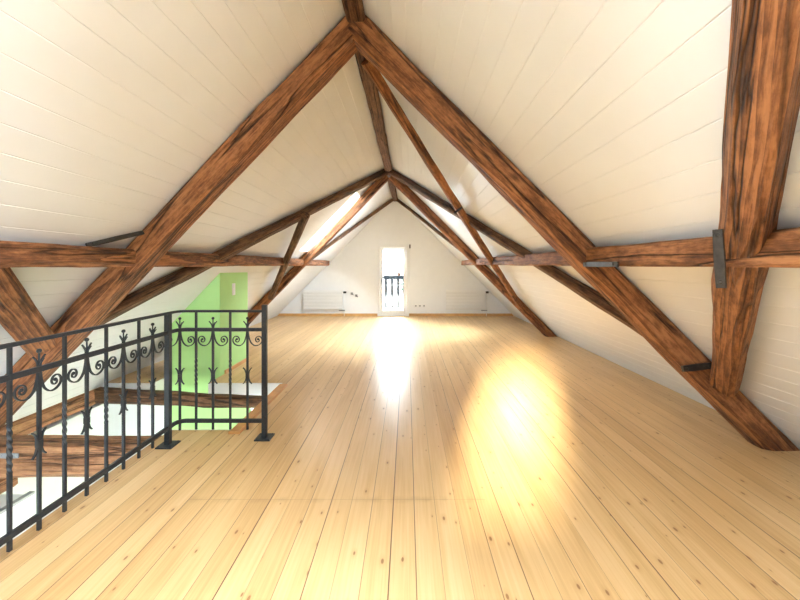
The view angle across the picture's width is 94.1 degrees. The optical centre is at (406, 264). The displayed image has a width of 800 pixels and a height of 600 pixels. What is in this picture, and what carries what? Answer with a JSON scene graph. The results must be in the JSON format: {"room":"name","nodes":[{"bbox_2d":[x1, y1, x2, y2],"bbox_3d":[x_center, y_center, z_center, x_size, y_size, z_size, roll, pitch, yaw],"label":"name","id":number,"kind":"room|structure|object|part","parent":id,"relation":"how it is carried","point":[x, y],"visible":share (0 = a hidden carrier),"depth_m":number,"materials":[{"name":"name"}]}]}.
{"room":"attic","nodes":[
{"label":"attic","id":0,"kind":"room"},
{"bbox_2d":[0,491,34,537],"bbox_3d":[-3.725,3.147,2.125,0.550,2.105,2.650,0,0,0],"label":"wall","id":1,"kind":"structure","parent":0,"point":[22,503],"depth_m":3.33,"materials":[{"name":"white paint"}]},
{"bbox_2d":[2,404,108,514],"bbox_3d":[-4.020,2.865,2.650,0.001,2.770,4.900,0,0,0],"label":"wall","id":2,"kind":"structure","parent":0,"point":[51,486],"depth_m":4.30,"materials":[{"name":"white paint"}]},
{"bbox_2d":[28,383,281,434],"bbox_3d":[-0.375,1.760,4.120,7.450,0.001,13.840,0,0,0],"label":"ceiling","id":3,"kind":"structure","parent":0,"point":[53,424],"depth_m":4.24,"materials":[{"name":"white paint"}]},
{"bbox_2d":[109,404,253,435],"bbox_3d":[-2.600,2.975,5.020,2.900,2.550,0.001,0,0,0],"label":"wall","id":4,"kind":"structure","parent":0,"point":[115,420],"depth_m":5.02,"materials":[{"name":"white paint"}]},
{"bbox_2d":[0,0,391,420],"bbox_3d":[-2.199,-0.261,4.120,3.689,3.888,13.840,0,0,0],"label":"ceiling","id":5,"kind":"structure","parent":0,"point":[109,108],"depth_m":2.51,"materials":[{"name":"white wood"}]},
{"bbox_2d":[0,424,6,434],"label":"wall plate","id":6,"kind":"object","parent":5,"relation":"attached to","point":[3,430],"depth_m":3.56,"materials":[{"name":"brown wood"}]},
{"bbox_2d":[12,413,35,434],"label":"wall plate","id":7,"kind":"object","parent":5,"relation":"attached to","point":[26,425],"depth_m":3.76,"materials":[{"name":"brown wood"}]},
{"bbox_2d":[42,393,83,427],"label":"wall plate","id":8,"kind":"object","parent":5,"relation":"attached to","point":[51,414],"depth_m":4.14,"materials":[{"name":"brown wood"}]},
{"bbox_2d":[89,389,95,406],"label":"wall plate","id":9,"kind":"object","parent":5,"relation":"attached to","point":[91,393],"depth_m":4.56,"materials":[{"name":"brown wood"}]},
{"bbox_2d":[94,387,260,407],"bbox_3d":[-2.730,1.613,4.499,2.283,0.184,0.140,-1,0,8],"label":"beam","id":10,"kind":"structure","parent":9,"relation":"attached to","point":[187,398],"depth_m":4.44,"materials":[{"name":"brown wood"}]},
{"bbox_2d":[0,241,329,267],"bbox_3d":[-2.260,-0.056,3.800,0.156,0.154,12.801,0,0,1],"label":"purlin","id":11,"kind":"object","parent":5,"relation":"attached to","point":[12,253],"visible":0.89,"depth_m":2.66,"materials":[{"name":"brown wood"}]},
{"bbox_2d":[0,268,56,357],"bbox_3d":[-2.138,-0.209,1.730,0.208,1.874,3.018,0,0,-32],"label":"brace","id":12,"kind":"object","parent":11,"relation":"attached to","point":[20,317],"visible":0.87,"depth_m":2.46,"materials":[{"name":"brown wood"}]},
{"bbox_2d":[0,16,357,428],"bbox_3d":[-2.112,-0.186,2.916,3.498,3.692,0.587,0,0,0],"label":"rafter","id":13,"kind":"object","parent":5,"relation":"attached to","point":[271,116],"visible":0.91,"depth_m":3.01,"materials":[{"name":"wood"}]},
{"bbox_2d":[0,435,162,478],"bbox_3d":[-3.085,1.686,3.266,1.830,0.299,0.277,0,0,0],"label":"tie beam","id":14,"kind":"structure","parent":13,"relation":"attached to","point":[23,446],"depth_m":3.15,"materials":[{"name":"brown wood"}]},
{"bbox_2d":[0,478,17,493],"bbox_3d":[-3.618,1.940,1.990,0.170,0.148,2.780,0,0,0],"label":"joist","id":15,"kind":"object","parent":14,"relation":"attached to","point":[3,480],"visible":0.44,"depth_m":3.27,"materials":[{"name":"brown wood"}]},
{"bbox_2d":[99,169,387,324],"bbox_3d":[-1.614,-0.719,5.509,0.156,2.615,5.106,0,0,29],"label":"brace","id":16,"kind":"object","parent":5,"relation":"attached to","point":[140,296],"visible":0.81,"depth_m":4.53,"materials":[{"name":"brown wood"}]},
{"bbox_2d":[300,192,359,250],"bbox_3d":[-1.658,-0.967,7.670,1.338,1.371,0.700,0,0,0],"label":"window","id":17,"kind":"structure","parent":5,"relation":"attached to","point":[351,201],"depth_m":8.02,"materials":[{"name":"white glass"}]},
{"bbox_2d":[311,199,392,260],"bbox_3d":[-1.304,-1.000,9.550,0.100,1.836,3.027,0,0,36],"label":"brace","id":18,"kind":"object","parent":5,"relation":"attached to","point":[353,227],"visible":0.93,"depth_m":9.44,"materials":[{"name":"brown wood"}]},
{"bbox_2d":[172,272,251,428],"bbox_3d":[-2.655,2.143,5.435,1.130,4.114,0.870,0,0,0],"label":"wall","id":19,"kind":"structure","parent":0,"point":[217,295],"depth_m":5.00,"materials":[{"name":"paint"}]},
{"bbox_2d":[103,378,280,395],"bbox_3d":[-2.725,1.625,4.857,2.250,0.250,0.285,0,0,0],"label":"trim","id":20,"kind":"structure","parent":19,"relation":"attached to","point":[220,388],"depth_m":4.71,"materials":[{"name":"white paint"}]},
{"bbox_2d":[232,283,234,294],"bbox_3d":[-2.506,0.350,5.385,0.016,0.170,0.090,0,0,0],"label":"light switch","id":21,"kind":"object","parent":19,"relation":"attached to","point":[233,284],"visible":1,"depth_m":5.36,"materials":[{"name":"white paint"}]},
{"bbox_2d":[224,358,245,373],"bbox_3d":[-2.503,1.474,5.495,0.021,0.049,0.750,0,0,0],"label":"baseboard","id":22,"kind":"structure","parent":19,"relation":"attached to","point":[243,360],"depth_m":5.44,"materials":[{"name":"brown wood"}]},
{"bbox_2d":[281,201,510,315],"bbox_3d":[-0.337,-0.265,11.090,7.567,3.730,0.300,0,0,0],"label":"wall","id":23,"kind":"structure","parent":0,"point":[433,270],"depth_m":10.94,"materials":[{"name":"white paint"}]},
{"bbox_2d":[304,290,345,310],"bbox_3d":[-2.400,1.120,10.902,1.240,0.760,0.074,0,0,0],"label":"radiator","id":24,"kind":"object","parent":23,"relation":"attached to","point":[313,299],"visible":1,"depth_m":10.86,"materials":[{"name":"white metal"}]},
{"bbox_2d":[278,313,376,315],"bbox_3d":[-2.334,1.462,10.928,2.932,0.074,0.021,0,0,0],"label":"baseboard","id":25,"kind":"structure","parent":23,"relation":"attached to","point":[279,314],"depth_m":10.92,"materials":[{"name":"brown wood"}]},
{"bbox_2d":[378,246,407,315],"bbox_3d":[-0.404,0.472,10.946,0.868,2.055,0.149,0,0,0],"label":"door","id":26,"kind":"structure","parent":23,"relation":"in","point":[381,312],"depth_m":10.93,"materials":[{"name":"white paint"}]},
{"bbox_2d":[409,313,513,315],"bbox_3d":[1.593,1.462,10.928,3.067,0.074,0.021,0,0,0],"label":"baseboard","id":27,"kind":"structure","parent":23,"relation":"attached to","point":[410,314],"depth_m":10.92,"materials":[{"name":"brown wood"}]},
{"bbox_2d":[446,290,488,315],"bbox_3d":[1.767,1.120,10.902,1.240,0.760,0.074,0,0,0],"label":"radiator","id":28,"kind":"object","parent":23,"relation":"attached to","point":[455,299],"visible":1,"depth_m":10.86,"materials":[{"name":"white metal"}]},
{"bbox_3d":[1.712,1.025,10.902,1.130,0.570,0.035,0,0,0],"label":"panel","id":29,"kind":"part","parent":28,"relation":"part of","materials":[{"name":"white paint"}]},
{"bbox_2d":[0,316,799,599],"bbox_3d":[-0.375,1.500,4.120,7.450,0.001,13.840,0,0,0],"label":"floor","id":30,"kind":"structure","parent":0,"point":[407,457],"depth_m":2.46,"materials":[{"name":"brown wood"}]},
{"bbox_2d":[0,443,150,548],"bbox_3d":[-2.160,1.625,2.020,0.016,0.250,2.240,0,0,0],"label":"trim","id":31,"kind":"structure","parent":30,"relation":"attached to","point":[150,443],"depth_m":2.38,"materials":[{"name":"white paint"}]},
{"bbox_2d":[0,305,274,551],"bbox_3d":[-1.607,0.922,2.038,0.966,1.154,2.512,0,0,0],"label":"iron railing","id":32,"kind":"object","parent":30,"relation":"on","point":[168,443],"visible":1,"depth_m":2.44,"materials":[{"name":"black metal"}]},
{"bbox_3d":[-1.620,0.400,2.045,0.750,0.020,2.390,0,0,0],"label":"rail","id":33,"kind":"part","parent":32,"relation":"part of","materials":[{"name":"metal"}]},
{"bbox_3d":[-1.618,0.560,2.043,0.746,0.030,2.386,0,0,0],"label":"rail","id":34,"kind":"part","parent":32,"relation":"part of","materials":[{"name":"metal"}]},
{"bbox_3d":[-1.618,1.350,2.043,0.746,0.032,2.386,0,0,0],"label":"rail","id":35,"kind":"part","parent":32,"relation":"part of","materials":[{"name":"metal"}]},
{"bbox_3d":[-1.985,0.944,3.090,0.042,1.088,0.042,0,0,0],"label":"post","id":36,"kind":"part","parent":32,"relation":"part of","materials":[{"name":"metal"}]},
{"bbox_3d":[-1.985,1.490,3.090,0.132,0.016,0.132,0,0,0],"label":"plate","id":37,"kind":"part","parent":32,"relation":"part of","materials":[{"name":"metal"}]},
{"bbox_3d":[-1.235,0.916,3.225,0.040,1.143,0.040,0,0,0],"label":"post","id":38,"kind":"part","parent":32,"relation":"part of","materials":[{"name":"metal"}]},
{"bbox_3d":[-1.235,1.490,3.225,0.132,0.016,0.132,0,0,0],"label":"plate","id":39,"kind":"part","parent":32,"relation":"part of","materials":[{"name":"metal"}]},
{"bbox_2d":[172,429,228,429],"bbox_3d":[-1.875,1.626,3.391,0.550,0.248,0.018,0,0,0],"label":"trim","id":40,"kind":"structure","parent":30,"relation":"attached to","point":[172,429],"depth_m":3.40,"materials":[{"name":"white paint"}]},
{"bbox_2d":[228,384,287,433],"bbox_3d":[-1.534,1.552,3.960,0.101,0.152,1.320,0,0,0],"label":"board","id":41,"kind":"object","parent":30,"relation":"on","point":[256,411],"visible":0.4,"depth_m":3.77,"materials":[{"name":"brown wood"}]},
{"bbox_2d":[248,176,388,322],"bbox_3d":[-2.059,-0.192,7.848,3.372,3.480,0.187,0,0,0],"label":"rafter","id":42,"kind":"object","parent":30,"relation":"on","point":[377,185],"visible":0.78,"depth_m":7.77,"materials":[{"name":"brown wood"}]},
{"bbox_2d":[268,212,309,299],"bbox_3d":[-2.169,-0.033,6.625,0.129,1.516,2.672,0,0,-31],"label":"brace","id":43,"kind":"object","parent":42,"relation":"attached to","point":[305,216],"visible":0.98,"depth_m":6.22,"materials":[{"name":"brown wood"}]},
{"bbox_2d":[389,176,556,336],"bbox_3d":[1.399,-0.136,7.854,3.574,3.589,0.184,0,0,0],"label":"rafter","id":44,"kind":"object","parent":30,"relation":"on","point":[420,205],"visible":0.89,"depth_m":7.77,"materials":[{"name":"brown wood"}]},
{"bbox_2d":[361,59,522,308],"bbox_3d":[1.015,-0.525,5.623,0.190,2.874,5.137,0,0,33],"label":"brace","id":45,"kind":"object","parent":44,"relation":"attached to","point":[374,74],"visible":0.96,"depth_m":4.47,"materials":[{"name":"brown wood"}]},
{"bbox_2d":[348,15,799,450],"bbox_3d":[1.365,-0.172,2.843,3.714,3.722,0.726,0,0,0],"label":"rafter","id":46,"kind":"object","parent":30,"relation":"on","point":[660,332],"visible":0.92,"depth_m":3.00,"materials":[{"name":"wood"}]},
{"bbox_2d":[363,0,799,448],"bbox_3d":[1.462,-0.261,4.120,3.893,3.888,13.840,0,0,0],"label":"ceiling","id":47,"kind":"structure","parent":0,"point":[613,110],"depth_m":2.17,"materials":[{"name":"white wood"}]},
{"bbox_2d":[342,0,397,201],"bbox_3d":[-0.403,-1.987,4.150,0.169,0.113,13.502,0,-1,1],"label":"ridge beam","id":48,"kind":"structure","parent":47,"relation":"attached to","point":[354,11],"depth_m":4.35,"materials":[{"name":"brown wood"}]},
{"bbox_2d":[396,199,456,248],"bbox_3d":[0.601,-1.002,9.553,0.099,1.836,3.015,0,0,-36],"label":"brace","id":49,"kind":"object","parent":47,"relation":"attached to","point":[433,228],"visible":0.72,"depth_m":9.67,"materials":[{"name":"brown wood"}]},
{"bbox_2d":[388,169,642,336],"bbox_3d":[0.954,-0.627,5.481,0.152,2.760,5.261,0,0,-30],"label":"brace","id":50,"kind":"object","parent":47,"relation":"attached to","point":[594,297],"visible":0.79,"depth_m":4.59,"materials":[{"name":"brown wood"}]},
{"bbox_2d":[461,227,799,267],"bbox_3d":[1.519,-0.061,3.600,0.165,0.165,12.400,0,0,0],"label":"purlin","id":51,"kind":"object","parent":47,"relation":"attached to","point":[781,249],"visible":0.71,"depth_m":2.00,"materials":[{"name":"brown wood"}]},
{"bbox_2d":[709,0,799,396],"bbox_3d":[1.568,-0.004,1.757,0.208,2.083,3.174,0,0,38],"label":"brace","id":52,"kind":"object","parent":51,"relation":"attached to","point":[762,97],"visible":0.97,"depth_m":1.23,"materials":[{"name":"wood"}]},
{"bbox_3d":[-0.300,1.590,11.870,3.800,0.140,1.260,0,0,0],"label":"floor","id":53,"kind":"structure","parent":0,"visible":0},
{"bbox_2d":[383,276,403,309],"bbox_3d":[-0.350,0.917,12.300,3.700,1.125,0.100,0,0,0],"label":"balcony railing","id":54,"kind":"object","parent":53,"relation":"on","point":[384,277],"visible":0.18,"depth_m":12.29,"materials":[{"name":"black metal"}]},
{"bbox_3d":[-0.350,1.445,12.300,3.700,0.070,0.060,0,0,0],"label":"rail","id":55,"kind":"part","parent":54,"relation":"part of","materials":[{"name":"grey metal"}]},
{"bbox_3d":[-0.350,0.412,12.300,3.700,0.115,0.100,0,0,0],"label":"handrail","id":56,"kind":"part","parent":54,"relation":"part of","materials":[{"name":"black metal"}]},
{"label":"ground","id":57,"kind":"structure","parent":0,"visible":0},
{"bbox_2d":[383,250,403,307],"bbox_3d":[3.400,1.400,30.000,11.000,9.200,6.800,0,0,0],"label":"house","id":58,"kind":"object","parent":57,"relation":"on","point":[393,259],"visible":0.15,"depth_m":27.00,"materials":[{"name":"white"}]}
]}

